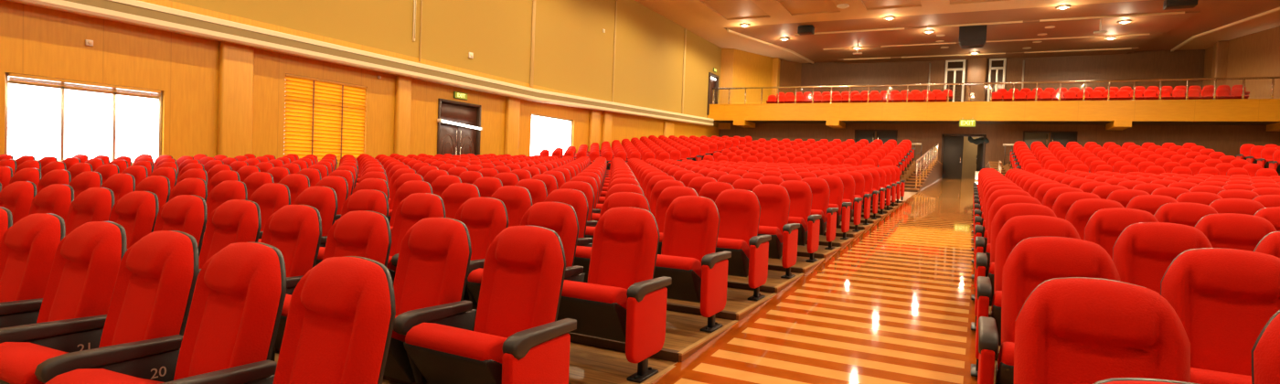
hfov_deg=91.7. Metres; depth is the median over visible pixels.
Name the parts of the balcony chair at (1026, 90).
backrest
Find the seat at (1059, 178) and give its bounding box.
[1053,174,1075,182]
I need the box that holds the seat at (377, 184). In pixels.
[334,178,389,222]
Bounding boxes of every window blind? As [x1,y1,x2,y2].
[8,73,160,96]
[283,73,366,162]
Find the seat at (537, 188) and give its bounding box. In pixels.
[515,179,547,204]
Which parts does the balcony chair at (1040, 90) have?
backrest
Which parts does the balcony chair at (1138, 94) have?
backrest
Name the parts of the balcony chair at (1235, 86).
backrest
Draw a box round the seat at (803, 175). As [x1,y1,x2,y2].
[796,171,817,179]
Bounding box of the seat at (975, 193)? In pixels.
[971,172,1002,220]
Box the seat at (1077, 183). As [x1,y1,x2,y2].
[1068,179,1098,188]
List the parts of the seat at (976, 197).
backrest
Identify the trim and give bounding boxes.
[6,0,714,126]
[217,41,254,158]
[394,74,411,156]
[418,0,422,61]
[503,96,520,155]
[529,0,535,86]
[587,109,600,151]
[601,111,612,145]
[611,0,617,102]
[662,121,673,138]
[681,28,686,113]
[726,28,813,63]
[770,57,780,95]
[794,11,1184,60]
[928,63,930,90]
[965,57,987,101]
[1021,59,1024,88]
[1170,6,1279,51]
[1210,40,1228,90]
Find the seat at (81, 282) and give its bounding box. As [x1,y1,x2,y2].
[0,221,127,328]
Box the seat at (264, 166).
[255,161,274,172]
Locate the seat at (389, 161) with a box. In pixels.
[383,159,400,170]
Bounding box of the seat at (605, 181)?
[604,162,628,182]
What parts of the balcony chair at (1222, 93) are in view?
backrest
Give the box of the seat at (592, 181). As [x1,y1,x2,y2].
[569,175,598,209]
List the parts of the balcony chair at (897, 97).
backrest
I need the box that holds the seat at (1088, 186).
[1078,181,1109,192]
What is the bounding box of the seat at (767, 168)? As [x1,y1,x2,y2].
[763,167,779,170]
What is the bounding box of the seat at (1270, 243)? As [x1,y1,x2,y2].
[1253,231,1279,258]
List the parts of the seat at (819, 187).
backrest, panel, armrest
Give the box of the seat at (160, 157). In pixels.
[152,154,172,171]
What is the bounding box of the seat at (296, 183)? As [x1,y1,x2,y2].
[277,173,309,204]
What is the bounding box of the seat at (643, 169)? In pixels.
[637,166,657,184]
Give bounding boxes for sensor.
[85,39,93,46]
[468,52,473,58]
[853,44,862,54]
[1093,19,1107,33]
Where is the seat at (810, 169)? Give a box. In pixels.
[805,167,820,171]
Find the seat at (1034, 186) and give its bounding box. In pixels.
[1027,180,1060,197]
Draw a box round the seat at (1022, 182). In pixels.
[1018,175,1043,189]
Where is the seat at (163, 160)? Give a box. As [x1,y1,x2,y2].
[154,158,176,169]
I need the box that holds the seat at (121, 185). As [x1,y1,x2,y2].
[100,173,135,202]
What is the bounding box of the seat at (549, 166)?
[538,162,553,170]
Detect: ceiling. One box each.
[634,0,1279,63]
[726,0,1279,63]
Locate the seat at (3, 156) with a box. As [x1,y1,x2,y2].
[0,154,13,159]
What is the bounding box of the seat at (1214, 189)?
[1189,185,1226,193]
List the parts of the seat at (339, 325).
armrest, backrest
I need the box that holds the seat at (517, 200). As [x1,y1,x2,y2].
[490,185,532,227]
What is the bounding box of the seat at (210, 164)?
[203,160,223,173]
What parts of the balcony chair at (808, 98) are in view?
backrest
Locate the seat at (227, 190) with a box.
[198,180,247,255]
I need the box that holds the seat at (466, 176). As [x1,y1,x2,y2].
[458,170,482,183]
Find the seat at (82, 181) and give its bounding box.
[68,170,102,199]
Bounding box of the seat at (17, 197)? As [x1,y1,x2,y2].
[0,181,36,224]
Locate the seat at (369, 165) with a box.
[361,163,383,174]
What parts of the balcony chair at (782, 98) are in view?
backrest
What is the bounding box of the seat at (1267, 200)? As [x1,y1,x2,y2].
[1252,194,1279,207]
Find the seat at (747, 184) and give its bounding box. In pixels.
[732,178,762,191]
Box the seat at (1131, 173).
[1127,171,1143,175]
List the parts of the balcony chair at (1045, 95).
backrest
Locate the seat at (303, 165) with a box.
[291,160,308,170]
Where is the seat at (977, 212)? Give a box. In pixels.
[971,181,1016,250]
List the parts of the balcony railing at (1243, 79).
post, post, post, post, rail, post, post, post, post, post, post, post, post, post, post, post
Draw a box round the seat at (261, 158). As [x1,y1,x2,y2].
[255,156,269,161]
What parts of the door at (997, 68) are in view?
pane, transom pane, pane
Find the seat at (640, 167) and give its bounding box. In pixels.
[635,164,652,180]
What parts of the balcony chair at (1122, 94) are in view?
backrest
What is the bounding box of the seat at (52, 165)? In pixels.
[41,160,66,178]
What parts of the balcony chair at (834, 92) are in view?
backrest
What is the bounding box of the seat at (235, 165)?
[229,160,248,171]
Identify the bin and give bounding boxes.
[974,170,979,179]
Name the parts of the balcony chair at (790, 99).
backrest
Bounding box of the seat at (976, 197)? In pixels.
[971,173,1005,225]
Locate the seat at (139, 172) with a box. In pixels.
[121,165,148,186]
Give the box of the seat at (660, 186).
[649,179,684,217]
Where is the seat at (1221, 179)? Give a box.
[1205,177,1229,182]
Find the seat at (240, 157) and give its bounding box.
[234,155,247,160]
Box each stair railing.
[915,142,938,188]
[997,160,1002,172]
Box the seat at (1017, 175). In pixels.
[1012,171,1032,182]
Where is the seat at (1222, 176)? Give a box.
[1210,175,1231,179]
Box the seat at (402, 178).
[387,172,423,222]
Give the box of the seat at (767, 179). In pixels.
[758,175,783,184]
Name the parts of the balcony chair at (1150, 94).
backrest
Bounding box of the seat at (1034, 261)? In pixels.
[977,236,1120,383]
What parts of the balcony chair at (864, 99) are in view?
backrest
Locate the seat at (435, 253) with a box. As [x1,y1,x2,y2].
[384,217,471,383]
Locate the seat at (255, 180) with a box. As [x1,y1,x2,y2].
[243,171,274,200]
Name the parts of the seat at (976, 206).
armrest, backrest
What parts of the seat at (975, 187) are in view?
backrest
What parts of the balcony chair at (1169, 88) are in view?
backrest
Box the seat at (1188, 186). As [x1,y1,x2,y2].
[1167,181,1198,190]
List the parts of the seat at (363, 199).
armrest, backrest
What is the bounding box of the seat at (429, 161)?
[423,159,437,164]
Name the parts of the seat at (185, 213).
backrest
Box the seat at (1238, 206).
[1209,198,1264,215]
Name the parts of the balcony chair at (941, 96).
backrest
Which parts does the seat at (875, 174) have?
backrest, panel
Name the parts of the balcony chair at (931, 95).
backrest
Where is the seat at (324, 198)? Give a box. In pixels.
[257,185,337,242]
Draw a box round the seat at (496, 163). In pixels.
[490,160,505,166]
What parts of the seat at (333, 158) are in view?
backrest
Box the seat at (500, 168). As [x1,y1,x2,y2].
[493,165,511,172]
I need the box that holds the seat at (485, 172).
[478,168,498,177]
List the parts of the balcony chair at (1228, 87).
backrest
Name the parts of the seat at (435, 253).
backrest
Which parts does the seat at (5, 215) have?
backrest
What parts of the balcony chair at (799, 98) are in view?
backrest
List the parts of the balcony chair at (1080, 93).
backrest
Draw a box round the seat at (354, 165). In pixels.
[338,161,358,187]
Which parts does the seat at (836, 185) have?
backrest, panel, armrest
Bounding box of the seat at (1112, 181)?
[1104,178,1129,185]
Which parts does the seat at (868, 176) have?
backrest, panel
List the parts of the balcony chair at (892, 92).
backrest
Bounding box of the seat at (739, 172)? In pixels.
[728,169,748,176]
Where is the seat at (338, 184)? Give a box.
[314,175,348,221]
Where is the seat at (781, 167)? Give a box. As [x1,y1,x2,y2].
[778,166,792,170]
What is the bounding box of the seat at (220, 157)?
[213,154,227,160]
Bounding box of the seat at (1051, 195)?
[1042,186,1083,209]
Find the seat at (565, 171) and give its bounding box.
[550,167,571,181]
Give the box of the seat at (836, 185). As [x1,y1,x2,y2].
[818,174,852,239]
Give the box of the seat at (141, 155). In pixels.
[132,154,152,164]
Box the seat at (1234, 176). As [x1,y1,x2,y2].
[1230,174,1251,178]
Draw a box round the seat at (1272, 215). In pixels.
[1253,206,1279,231]
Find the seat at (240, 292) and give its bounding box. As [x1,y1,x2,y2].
[34,242,286,383]
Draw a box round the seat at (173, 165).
[154,161,178,176]
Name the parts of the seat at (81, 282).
armrest, backrest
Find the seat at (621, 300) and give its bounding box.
[556,206,671,383]
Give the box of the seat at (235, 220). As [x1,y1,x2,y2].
[198,199,261,268]
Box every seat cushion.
[0,341,68,383]
[44,368,163,383]
[281,294,291,316]
[317,246,324,259]
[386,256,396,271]
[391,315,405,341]
[405,322,507,363]
[467,267,483,283]
[561,279,627,309]
[575,245,591,258]
[585,225,595,235]
[591,213,599,220]
[595,203,603,213]
[597,196,605,203]
[600,191,607,196]
[655,254,702,277]
[659,232,662,242]
[716,237,749,257]
[757,225,783,243]
[766,100,775,103]
[784,100,793,103]
[788,216,808,231]
[802,99,811,103]
[810,209,826,223]
[813,99,821,103]
[821,99,830,103]
[828,203,841,215]
[832,99,841,103]
[842,199,853,210]
[851,99,861,102]
[872,99,882,102]
[882,98,892,102]
[892,98,903,102]
[903,98,913,102]
[914,98,924,102]
[925,98,935,102]
[936,98,946,102]
[985,243,990,253]
[987,262,994,277]
[991,290,1002,312]
[992,97,1002,101]
[997,341,1014,369]
[1002,97,1014,101]
[1014,97,1027,101]
[1026,97,1039,101]
[1039,97,1052,100]
[1051,96,1065,100]
[1064,96,1077,100]
[1077,96,1091,100]
[1089,96,1104,100]
[1103,96,1118,100]
[1117,96,1131,100]
[1130,96,1145,100]
[1144,96,1159,99]
[1161,96,1173,99]
[1173,96,1188,99]
[1187,96,1204,99]
[1190,367,1251,383]
[1202,95,1218,99]
[1216,95,1234,99]
[1231,95,1249,99]
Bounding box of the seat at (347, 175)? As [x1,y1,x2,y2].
[327,170,353,197]
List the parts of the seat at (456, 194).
backrest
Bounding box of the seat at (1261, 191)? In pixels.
[1251,187,1279,195]
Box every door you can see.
[437,98,481,155]
[706,72,719,115]
[854,129,897,144]
[940,134,986,180]
[943,59,965,101]
[986,58,1006,101]
[1022,130,1077,149]
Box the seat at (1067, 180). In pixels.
[1060,176,1086,185]
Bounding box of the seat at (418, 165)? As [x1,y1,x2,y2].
[411,162,429,173]
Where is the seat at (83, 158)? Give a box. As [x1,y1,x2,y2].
[73,154,88,162]
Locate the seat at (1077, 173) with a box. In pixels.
[1070,170,1087,176]
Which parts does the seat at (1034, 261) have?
panel, armrest, backrest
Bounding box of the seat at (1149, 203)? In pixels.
[1125,194,1177,214]
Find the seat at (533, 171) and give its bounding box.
[522,166,540,178]
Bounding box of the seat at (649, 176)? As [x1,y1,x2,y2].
[642,170,668,196]
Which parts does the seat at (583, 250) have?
armrest, backrest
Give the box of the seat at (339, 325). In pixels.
[160,256,395,383]
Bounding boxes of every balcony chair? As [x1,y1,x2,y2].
[766,95,776,103]
[775,95,785,103]
[784,95,794,103]
[785,92,793,100]
[793,94,803,103]
[802,94,812,103]
[803,91,811,100]
[813,94,822,103]
[821,91,830,97]
[821,94,830,103]
[832,91,840,99]
[832,94,842,103]
[841,91,849,99]
[841,94,852,102]
[850,91,859,97]
[851,94,862,102]
[860,90,867,99]
[861,93,872,102]
[870,90,879,100]
[872,93,882,102]
[880,90,889,99]
[882,93,892,102]
[890,90,899,99]
[892,93,903,102]
[900,90,909,97]
[903,93,913,102]
[910,90,919,100]
[914,92,924,102]
[921,89,930,100]
[925,92,935,102]
[932,89,941,100]
[936,92,946,102]
[942,89,952,100]
[992,91,1002,101]
[996,88,1007,101]
[1002,91,1014,101]
[1008,88,1019,96]
[1014,91,1027,101]
[1020,88,1031,97]
[1026,91,1039,101]
[1032,87,1043,97]
[1038,90,1052,100]
[1044,87,1055,97]
[1051,90,1065,100]
[1056,87,1067,96]
[1064,90,1077,100]
[1068,87,1079,96]
[1077,90,1091,100]
[1081,86,1092,96]
[1089,90,1104,100]
[1093,86,1106,96]
[1102,89,1118,100]
[1106,86,1119,96]
[1116,89,1131,100]
[1120,86,1131,96]
[1130,89,1145,100]
[1135,85,1145,95]
[1143,89,1159,99]
[1146,85,1159,95]
[1157,89,1173,99]
[1161,85,1173,95]
[1172,88,1188,99]
[1173,85,1186,95]
[1187,88,1204,99]
[1188,85,1201,95]
[1200,88,1218,99]
[1202,85,1214,90]
[1216,85,1230,95]
[1216,88,1234,99]
[1230,87,1249,99]
[1231,85,1249,95]
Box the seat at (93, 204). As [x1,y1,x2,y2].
[64,187,114,235]
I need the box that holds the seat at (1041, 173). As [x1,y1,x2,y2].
[1037,170,1055,176]
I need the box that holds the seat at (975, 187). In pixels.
[971,170,998,211]
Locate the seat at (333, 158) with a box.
[322,157,336,169]
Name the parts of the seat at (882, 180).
backrest, panel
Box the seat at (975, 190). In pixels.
[971,170,1001,214]
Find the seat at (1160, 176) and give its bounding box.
[1149,174,1169,179]
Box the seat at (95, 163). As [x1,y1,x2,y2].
[85,158,104,171]
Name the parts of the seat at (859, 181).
backrest, panel, armrest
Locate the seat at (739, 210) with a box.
[714,189,771,300]
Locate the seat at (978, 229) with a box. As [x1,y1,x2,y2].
[970,189,1031,278]
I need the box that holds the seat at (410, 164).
[406,160,423,168]
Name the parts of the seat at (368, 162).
backrest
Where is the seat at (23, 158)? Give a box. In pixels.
[15,155,35,168]
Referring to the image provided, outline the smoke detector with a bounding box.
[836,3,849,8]
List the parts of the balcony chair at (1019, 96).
backrest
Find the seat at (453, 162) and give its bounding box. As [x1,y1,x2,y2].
[445,160,458,164]
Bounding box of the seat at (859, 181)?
[844,170,872,224]
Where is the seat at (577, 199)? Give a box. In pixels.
[544,188,588,237]
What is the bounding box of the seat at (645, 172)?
[640,168,661,190]
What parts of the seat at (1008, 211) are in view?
panel, armrest, backrest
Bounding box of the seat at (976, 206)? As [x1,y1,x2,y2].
[971,178,1012,240]
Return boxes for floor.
[275,191,919,383]
[651,178,977,383]
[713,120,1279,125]
[899,160,919,184]
[985,161,1006,175]
[988,306,1000,383]
[1002,162,1012,171]
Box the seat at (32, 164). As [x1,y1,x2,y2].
[14,160,41,173]
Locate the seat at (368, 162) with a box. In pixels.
[355,160,381,185]
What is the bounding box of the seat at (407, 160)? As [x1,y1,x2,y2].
[402,158,415,164]
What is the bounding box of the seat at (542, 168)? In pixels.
[531,164,547,173]
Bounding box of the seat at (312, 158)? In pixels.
[302,156,316,164]
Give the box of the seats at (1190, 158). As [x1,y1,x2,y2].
[0,135,1279,207]
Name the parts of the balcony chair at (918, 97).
backrest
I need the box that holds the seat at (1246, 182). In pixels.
[1226,180,1253,184]
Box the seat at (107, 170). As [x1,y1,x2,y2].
[94,163,119,183]
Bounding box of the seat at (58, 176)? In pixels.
[36,169,71,193]
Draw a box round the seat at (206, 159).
[198,156,215,165]
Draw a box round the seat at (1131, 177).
[1123,175,1144,180]
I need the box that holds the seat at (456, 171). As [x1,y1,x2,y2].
[447,166,468,176]
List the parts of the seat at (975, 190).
backrest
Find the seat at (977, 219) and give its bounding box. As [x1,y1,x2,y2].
[971,184,1023,262]
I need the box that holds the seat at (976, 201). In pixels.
[971,176,1009,232]
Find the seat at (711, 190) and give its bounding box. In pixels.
[698,181,734,202]
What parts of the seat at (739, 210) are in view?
backrest, panel, armrest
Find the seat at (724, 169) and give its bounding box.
[718,167,735,173]
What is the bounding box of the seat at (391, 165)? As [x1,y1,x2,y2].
[385,161,405,177]
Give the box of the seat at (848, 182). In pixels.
[832,172,863,231]
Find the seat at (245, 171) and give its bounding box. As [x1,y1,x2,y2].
[236,165,260,181]
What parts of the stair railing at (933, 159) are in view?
post, post, post, post, rail, post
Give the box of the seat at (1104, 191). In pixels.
[1091,184,1128,199]
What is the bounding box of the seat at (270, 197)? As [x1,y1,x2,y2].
[199,182,290,254]
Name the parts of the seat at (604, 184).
backrest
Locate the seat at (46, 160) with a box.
[38,156,57,170]
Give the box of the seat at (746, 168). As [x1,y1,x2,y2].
[736,166,751,170]
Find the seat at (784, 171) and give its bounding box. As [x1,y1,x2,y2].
[778,169,797,174]
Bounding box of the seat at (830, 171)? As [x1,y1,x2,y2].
[821,169,839,175]
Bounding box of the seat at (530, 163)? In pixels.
[522,160,534,166]
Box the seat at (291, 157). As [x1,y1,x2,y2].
[282,155,295,162]
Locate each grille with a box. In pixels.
[798,26,810,31]
[960,24,985,40]
[1168,0,1195,5]
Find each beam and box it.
[733,118,755,127]
[825,118,845,127]
[1105,118,1131,129]
[1266,122,1279,131]
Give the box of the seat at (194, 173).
[177,168,207,185]
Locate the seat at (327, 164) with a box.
[315,160,332,174]
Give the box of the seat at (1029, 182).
[1023,177,1051,191]
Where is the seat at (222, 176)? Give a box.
[205,170,239,202]
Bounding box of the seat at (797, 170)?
[792,168,809,172]
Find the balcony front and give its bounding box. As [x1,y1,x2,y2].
[707,98,1279,121]
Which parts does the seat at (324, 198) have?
backrest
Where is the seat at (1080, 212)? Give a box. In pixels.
[1065,198,1124,240]
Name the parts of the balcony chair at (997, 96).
backrest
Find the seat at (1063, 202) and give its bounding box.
[1052,192,1100,219]
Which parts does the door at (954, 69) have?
pane, transom pane, pane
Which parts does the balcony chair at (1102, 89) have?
backrest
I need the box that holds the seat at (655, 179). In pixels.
[645,174,675,204]
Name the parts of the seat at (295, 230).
backrest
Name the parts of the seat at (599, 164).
backrest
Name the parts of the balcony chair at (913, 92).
backrest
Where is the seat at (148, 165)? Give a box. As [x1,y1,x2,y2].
[130,160,152,176]
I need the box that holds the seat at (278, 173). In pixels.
[266,166,289,182]
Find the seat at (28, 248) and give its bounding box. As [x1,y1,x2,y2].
[0,213,65,302]
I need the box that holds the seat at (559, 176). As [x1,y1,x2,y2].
[543,170,565,189]
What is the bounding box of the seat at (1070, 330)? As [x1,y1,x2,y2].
[1013,277,1190,383]
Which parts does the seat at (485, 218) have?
armrest, backrest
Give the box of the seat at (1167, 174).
[1160,172,1177,176]
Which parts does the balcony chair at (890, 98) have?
backrest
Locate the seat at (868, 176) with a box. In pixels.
[853,170,879,219]
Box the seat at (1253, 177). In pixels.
[1249,176,1272,180]
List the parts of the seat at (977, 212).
armrest, backrest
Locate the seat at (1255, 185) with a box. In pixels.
[1250,182,1279,188]
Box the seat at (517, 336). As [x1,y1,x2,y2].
[393,225,576,383]
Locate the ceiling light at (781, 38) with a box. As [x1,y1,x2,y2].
[778,37,789,40]
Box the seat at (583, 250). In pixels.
[573,192,650,282]
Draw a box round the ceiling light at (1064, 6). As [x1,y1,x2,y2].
[1055,4,1071,9]
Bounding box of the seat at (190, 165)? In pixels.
[178,162,204,178]
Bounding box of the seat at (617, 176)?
[595,173,636,213]
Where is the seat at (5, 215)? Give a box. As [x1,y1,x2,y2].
[0,206,12,244]
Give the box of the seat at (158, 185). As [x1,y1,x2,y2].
[134,175,170,209]
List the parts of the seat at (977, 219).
panel, armrest, backrest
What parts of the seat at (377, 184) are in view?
backrest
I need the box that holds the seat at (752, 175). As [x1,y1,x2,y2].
[741,171,764,180]
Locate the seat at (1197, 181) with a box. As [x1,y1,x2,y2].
[1179,178,1205,184]
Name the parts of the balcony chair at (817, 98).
backrest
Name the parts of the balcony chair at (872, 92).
backrest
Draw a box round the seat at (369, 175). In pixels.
[358,170,388,185]
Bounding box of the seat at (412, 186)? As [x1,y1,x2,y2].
[387,180,432,234]
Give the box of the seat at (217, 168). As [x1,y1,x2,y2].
[207,164,232,186]
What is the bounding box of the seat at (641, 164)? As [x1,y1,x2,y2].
[633,162,650,176]
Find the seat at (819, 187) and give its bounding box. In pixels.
[800,177,838,249]
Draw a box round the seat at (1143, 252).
[1112,222,1212,294]
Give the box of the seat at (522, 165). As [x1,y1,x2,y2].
[514,161,528,169]
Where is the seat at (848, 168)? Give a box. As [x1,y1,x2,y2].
[842,167,856,170]
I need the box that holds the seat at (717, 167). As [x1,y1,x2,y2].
[710,165,725,170]
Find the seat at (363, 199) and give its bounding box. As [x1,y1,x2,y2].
[315,189,389,265]
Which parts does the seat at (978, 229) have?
panel, armrest, backrest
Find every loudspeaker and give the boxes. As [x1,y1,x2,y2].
[797,25,814,35]
[958,24,987,48]
[1162,0,1197,10]
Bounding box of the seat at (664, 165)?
[659,163,673,171]
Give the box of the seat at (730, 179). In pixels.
[716,174,742,184]
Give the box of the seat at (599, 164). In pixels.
[589,162,606,179]
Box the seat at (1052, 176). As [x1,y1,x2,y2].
[1047,172,1067,180]
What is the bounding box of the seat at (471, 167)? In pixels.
[465,164,482,171]
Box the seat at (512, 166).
[505,163,521,170]
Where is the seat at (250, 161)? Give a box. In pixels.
[244,158,260,166]
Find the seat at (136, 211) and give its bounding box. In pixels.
[108,191,159,248]
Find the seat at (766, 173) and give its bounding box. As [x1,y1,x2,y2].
[761,170,781,176]
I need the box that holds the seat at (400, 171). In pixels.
[388,168,415,207]
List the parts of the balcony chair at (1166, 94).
backrest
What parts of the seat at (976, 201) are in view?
backrest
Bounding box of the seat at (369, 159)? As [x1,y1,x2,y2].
[356,158,378,182]
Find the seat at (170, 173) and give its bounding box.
[149,167,177,191]
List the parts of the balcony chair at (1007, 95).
backrest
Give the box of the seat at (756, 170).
[747,168,765,173]
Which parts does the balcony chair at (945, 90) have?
backrest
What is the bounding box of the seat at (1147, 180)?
[1135,177,1158,183]
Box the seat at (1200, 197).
[1175,192,1222,205]
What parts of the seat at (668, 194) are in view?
backrest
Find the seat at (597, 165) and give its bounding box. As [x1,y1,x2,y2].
[587,164,605,186]
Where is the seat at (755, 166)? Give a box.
[751,165,766,169]
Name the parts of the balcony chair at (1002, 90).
backrest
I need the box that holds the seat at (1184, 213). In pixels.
[1153,202,1218,226]
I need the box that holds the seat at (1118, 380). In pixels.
[1093,377,1197,383]
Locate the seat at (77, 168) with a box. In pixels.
[67,162,92,180]
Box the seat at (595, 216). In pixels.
[589,177,639,226]
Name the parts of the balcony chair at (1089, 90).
backrest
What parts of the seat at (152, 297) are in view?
armrest, backrest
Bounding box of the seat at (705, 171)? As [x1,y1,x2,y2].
[697,168,716,176]
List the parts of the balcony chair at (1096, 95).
backrest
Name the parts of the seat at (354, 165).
backrest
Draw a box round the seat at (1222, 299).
[1160,247,1279,383]
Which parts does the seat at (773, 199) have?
backrest, panel, armrest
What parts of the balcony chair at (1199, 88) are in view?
backrest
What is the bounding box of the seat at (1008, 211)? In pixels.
[970,202,1056,330]
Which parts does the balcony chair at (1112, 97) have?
backrest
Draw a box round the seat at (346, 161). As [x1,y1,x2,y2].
[340,160,358,169]
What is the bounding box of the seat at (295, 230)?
[198,204,321,277]
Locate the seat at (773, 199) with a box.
[752,183,799,278]
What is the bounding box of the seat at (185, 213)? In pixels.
[126,194,207,255]
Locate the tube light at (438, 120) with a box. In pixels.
[437,118,482,130]
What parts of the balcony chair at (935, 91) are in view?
backrest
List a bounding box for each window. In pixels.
[4,72,162,165]
[531,113,572,146]
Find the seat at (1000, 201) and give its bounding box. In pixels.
[970,194,1041,300]
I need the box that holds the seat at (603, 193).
[600,167,631,196]
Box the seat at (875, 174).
[862,169,885,214]
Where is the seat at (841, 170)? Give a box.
[833,168,848,172]
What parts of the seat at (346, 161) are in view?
backrest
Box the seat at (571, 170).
[558,165,575,178]
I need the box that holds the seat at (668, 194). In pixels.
[654,186,698,254]
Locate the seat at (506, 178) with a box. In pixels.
[494,172,519,186]
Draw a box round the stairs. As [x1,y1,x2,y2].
[900,160,942,191]
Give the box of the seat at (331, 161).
[319,159,335,170]
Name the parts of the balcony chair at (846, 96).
backrest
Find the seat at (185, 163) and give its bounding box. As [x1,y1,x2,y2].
[176,159,200,183]
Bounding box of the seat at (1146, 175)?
[1137,172,1154,177]
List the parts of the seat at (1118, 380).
backrest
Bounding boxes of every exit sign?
[453,91,467,100]
[959,119,975,127]
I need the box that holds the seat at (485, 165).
[479,162,494,168]
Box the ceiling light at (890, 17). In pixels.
[883,15,895,20]
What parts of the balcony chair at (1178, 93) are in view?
backrest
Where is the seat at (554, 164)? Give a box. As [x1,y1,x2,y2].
[544,161,558,168]
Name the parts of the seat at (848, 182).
backrest, panel, armrest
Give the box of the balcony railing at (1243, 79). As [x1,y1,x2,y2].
[712,76,1279,104]
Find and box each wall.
[0,0,721,168]
[717,48,773,128]
[718,123,1279,168]
[778,59,801,95]
[800,49,1205,102]
[961,136,978,180]
[1202,25,1279,98]
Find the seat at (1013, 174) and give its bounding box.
[1009,170,1029,181]
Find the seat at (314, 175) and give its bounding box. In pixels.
[297,168,320,186]
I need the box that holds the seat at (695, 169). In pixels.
[690,166,706,172]
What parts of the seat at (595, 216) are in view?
armrest, backrest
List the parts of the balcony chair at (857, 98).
backrest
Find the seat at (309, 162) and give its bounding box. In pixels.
[298,158,312,167]
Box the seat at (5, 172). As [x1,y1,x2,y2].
[0,166,12,189]
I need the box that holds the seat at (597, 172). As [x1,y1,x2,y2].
[581,169,602,196]
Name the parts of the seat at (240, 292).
armrest, backrest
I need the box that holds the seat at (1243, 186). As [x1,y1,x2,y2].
[1222,183,1255,191]
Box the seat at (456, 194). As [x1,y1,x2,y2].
[392,182,479,228]
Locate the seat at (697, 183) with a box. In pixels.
[687,176,716,195]
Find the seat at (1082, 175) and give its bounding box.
[1077,172,1093,177]
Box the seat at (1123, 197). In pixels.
[1106,189,1149,207]
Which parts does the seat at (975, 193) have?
backrest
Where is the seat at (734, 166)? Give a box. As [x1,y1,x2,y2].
[726,164,740,169]
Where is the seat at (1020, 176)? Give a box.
[1014,173,1037,186]
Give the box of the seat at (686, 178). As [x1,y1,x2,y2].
[679,172,703,187]
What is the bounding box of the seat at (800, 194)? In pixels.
[778,180,821,262]
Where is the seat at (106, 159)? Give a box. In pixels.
[94,155,109,164]
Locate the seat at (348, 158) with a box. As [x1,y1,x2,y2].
[340,157,357,163]
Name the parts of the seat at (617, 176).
backrest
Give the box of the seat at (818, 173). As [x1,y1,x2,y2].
[810,170,829,177]
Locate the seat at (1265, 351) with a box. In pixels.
[1251,309,1279,383]
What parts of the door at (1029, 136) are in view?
frame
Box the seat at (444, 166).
[437,163,456,171]
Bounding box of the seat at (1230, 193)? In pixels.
[1216,189,1258,200]
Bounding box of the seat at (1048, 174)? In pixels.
[1043,171,1059,178]
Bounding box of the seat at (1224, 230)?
[1194,213,1277,251]
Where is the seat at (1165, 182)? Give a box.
[1150,179,1176,187]
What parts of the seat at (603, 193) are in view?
backrest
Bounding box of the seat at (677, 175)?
[672,170,693,181]
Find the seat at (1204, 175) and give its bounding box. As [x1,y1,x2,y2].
[1194,173,1213,177]
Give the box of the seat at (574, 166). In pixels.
[563,163,579,175]
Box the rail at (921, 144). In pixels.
[911,143,922,159]
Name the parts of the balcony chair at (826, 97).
backrest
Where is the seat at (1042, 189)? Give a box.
[1034,182,1070,204]
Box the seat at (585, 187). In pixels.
[559,181,594,220]
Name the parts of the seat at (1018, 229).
panel, armrest, backrest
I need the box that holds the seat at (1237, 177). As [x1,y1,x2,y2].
[1228,176,1252,181]
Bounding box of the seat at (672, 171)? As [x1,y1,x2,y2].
[667,167,686,176]
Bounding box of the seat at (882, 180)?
[869,167,891,210]
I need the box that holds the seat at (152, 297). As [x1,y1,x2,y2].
[0,230,198,383]
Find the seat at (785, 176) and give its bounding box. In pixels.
[778,173,801,181]
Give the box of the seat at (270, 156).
[263,154,276,159]
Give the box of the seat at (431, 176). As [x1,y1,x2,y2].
[423,169,448,184]
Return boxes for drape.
[968,136,989,144]
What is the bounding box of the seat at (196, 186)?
[168,178,207,202]
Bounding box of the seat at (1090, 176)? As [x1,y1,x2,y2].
[1084,173,1104,180]
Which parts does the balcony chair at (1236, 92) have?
backrest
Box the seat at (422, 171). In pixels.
[416,165,437,178]
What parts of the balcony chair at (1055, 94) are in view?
backrest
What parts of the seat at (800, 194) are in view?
backrest, panel, armrest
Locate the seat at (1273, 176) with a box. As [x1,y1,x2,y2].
[1269,175,1279,179]
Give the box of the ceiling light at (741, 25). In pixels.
[739,23,750,27]
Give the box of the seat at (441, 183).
[430,174,461,196]
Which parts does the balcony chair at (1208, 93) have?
backrest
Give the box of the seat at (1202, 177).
[1187,175,1210,180]
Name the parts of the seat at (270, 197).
backrest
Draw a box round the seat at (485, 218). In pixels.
[391,196,508,300]
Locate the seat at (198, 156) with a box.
[192,153,207,159]
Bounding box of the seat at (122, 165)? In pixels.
[108,159,127,173]
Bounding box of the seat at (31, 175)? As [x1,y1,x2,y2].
[9,167,41,189]
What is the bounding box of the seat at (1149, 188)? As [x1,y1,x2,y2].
[1132,183,1165,194]
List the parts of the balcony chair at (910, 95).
backrest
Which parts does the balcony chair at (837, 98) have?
backrest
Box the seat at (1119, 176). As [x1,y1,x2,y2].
[1112,173,1131,178]
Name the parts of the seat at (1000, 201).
panel, armrest, backrest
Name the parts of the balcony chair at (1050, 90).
backrest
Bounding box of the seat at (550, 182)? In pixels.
[531,173,557,195]
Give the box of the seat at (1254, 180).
[1250,179,1276,183]
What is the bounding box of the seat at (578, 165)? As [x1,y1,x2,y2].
[567,161,582,172]
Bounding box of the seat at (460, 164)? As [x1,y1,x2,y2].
[454,161,469,167]
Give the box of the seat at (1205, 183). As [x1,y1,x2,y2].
[1198,181,1227,187]
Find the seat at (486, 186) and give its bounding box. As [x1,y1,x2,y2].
[472,176,502,197]
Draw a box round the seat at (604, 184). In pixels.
[603,163,629,186]
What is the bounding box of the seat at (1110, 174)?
[1103,171,1119,176]
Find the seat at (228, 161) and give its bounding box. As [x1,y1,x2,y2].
[222,157,237,165]
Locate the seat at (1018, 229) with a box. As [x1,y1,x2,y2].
[970,214,1080,377]
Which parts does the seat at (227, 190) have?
backrest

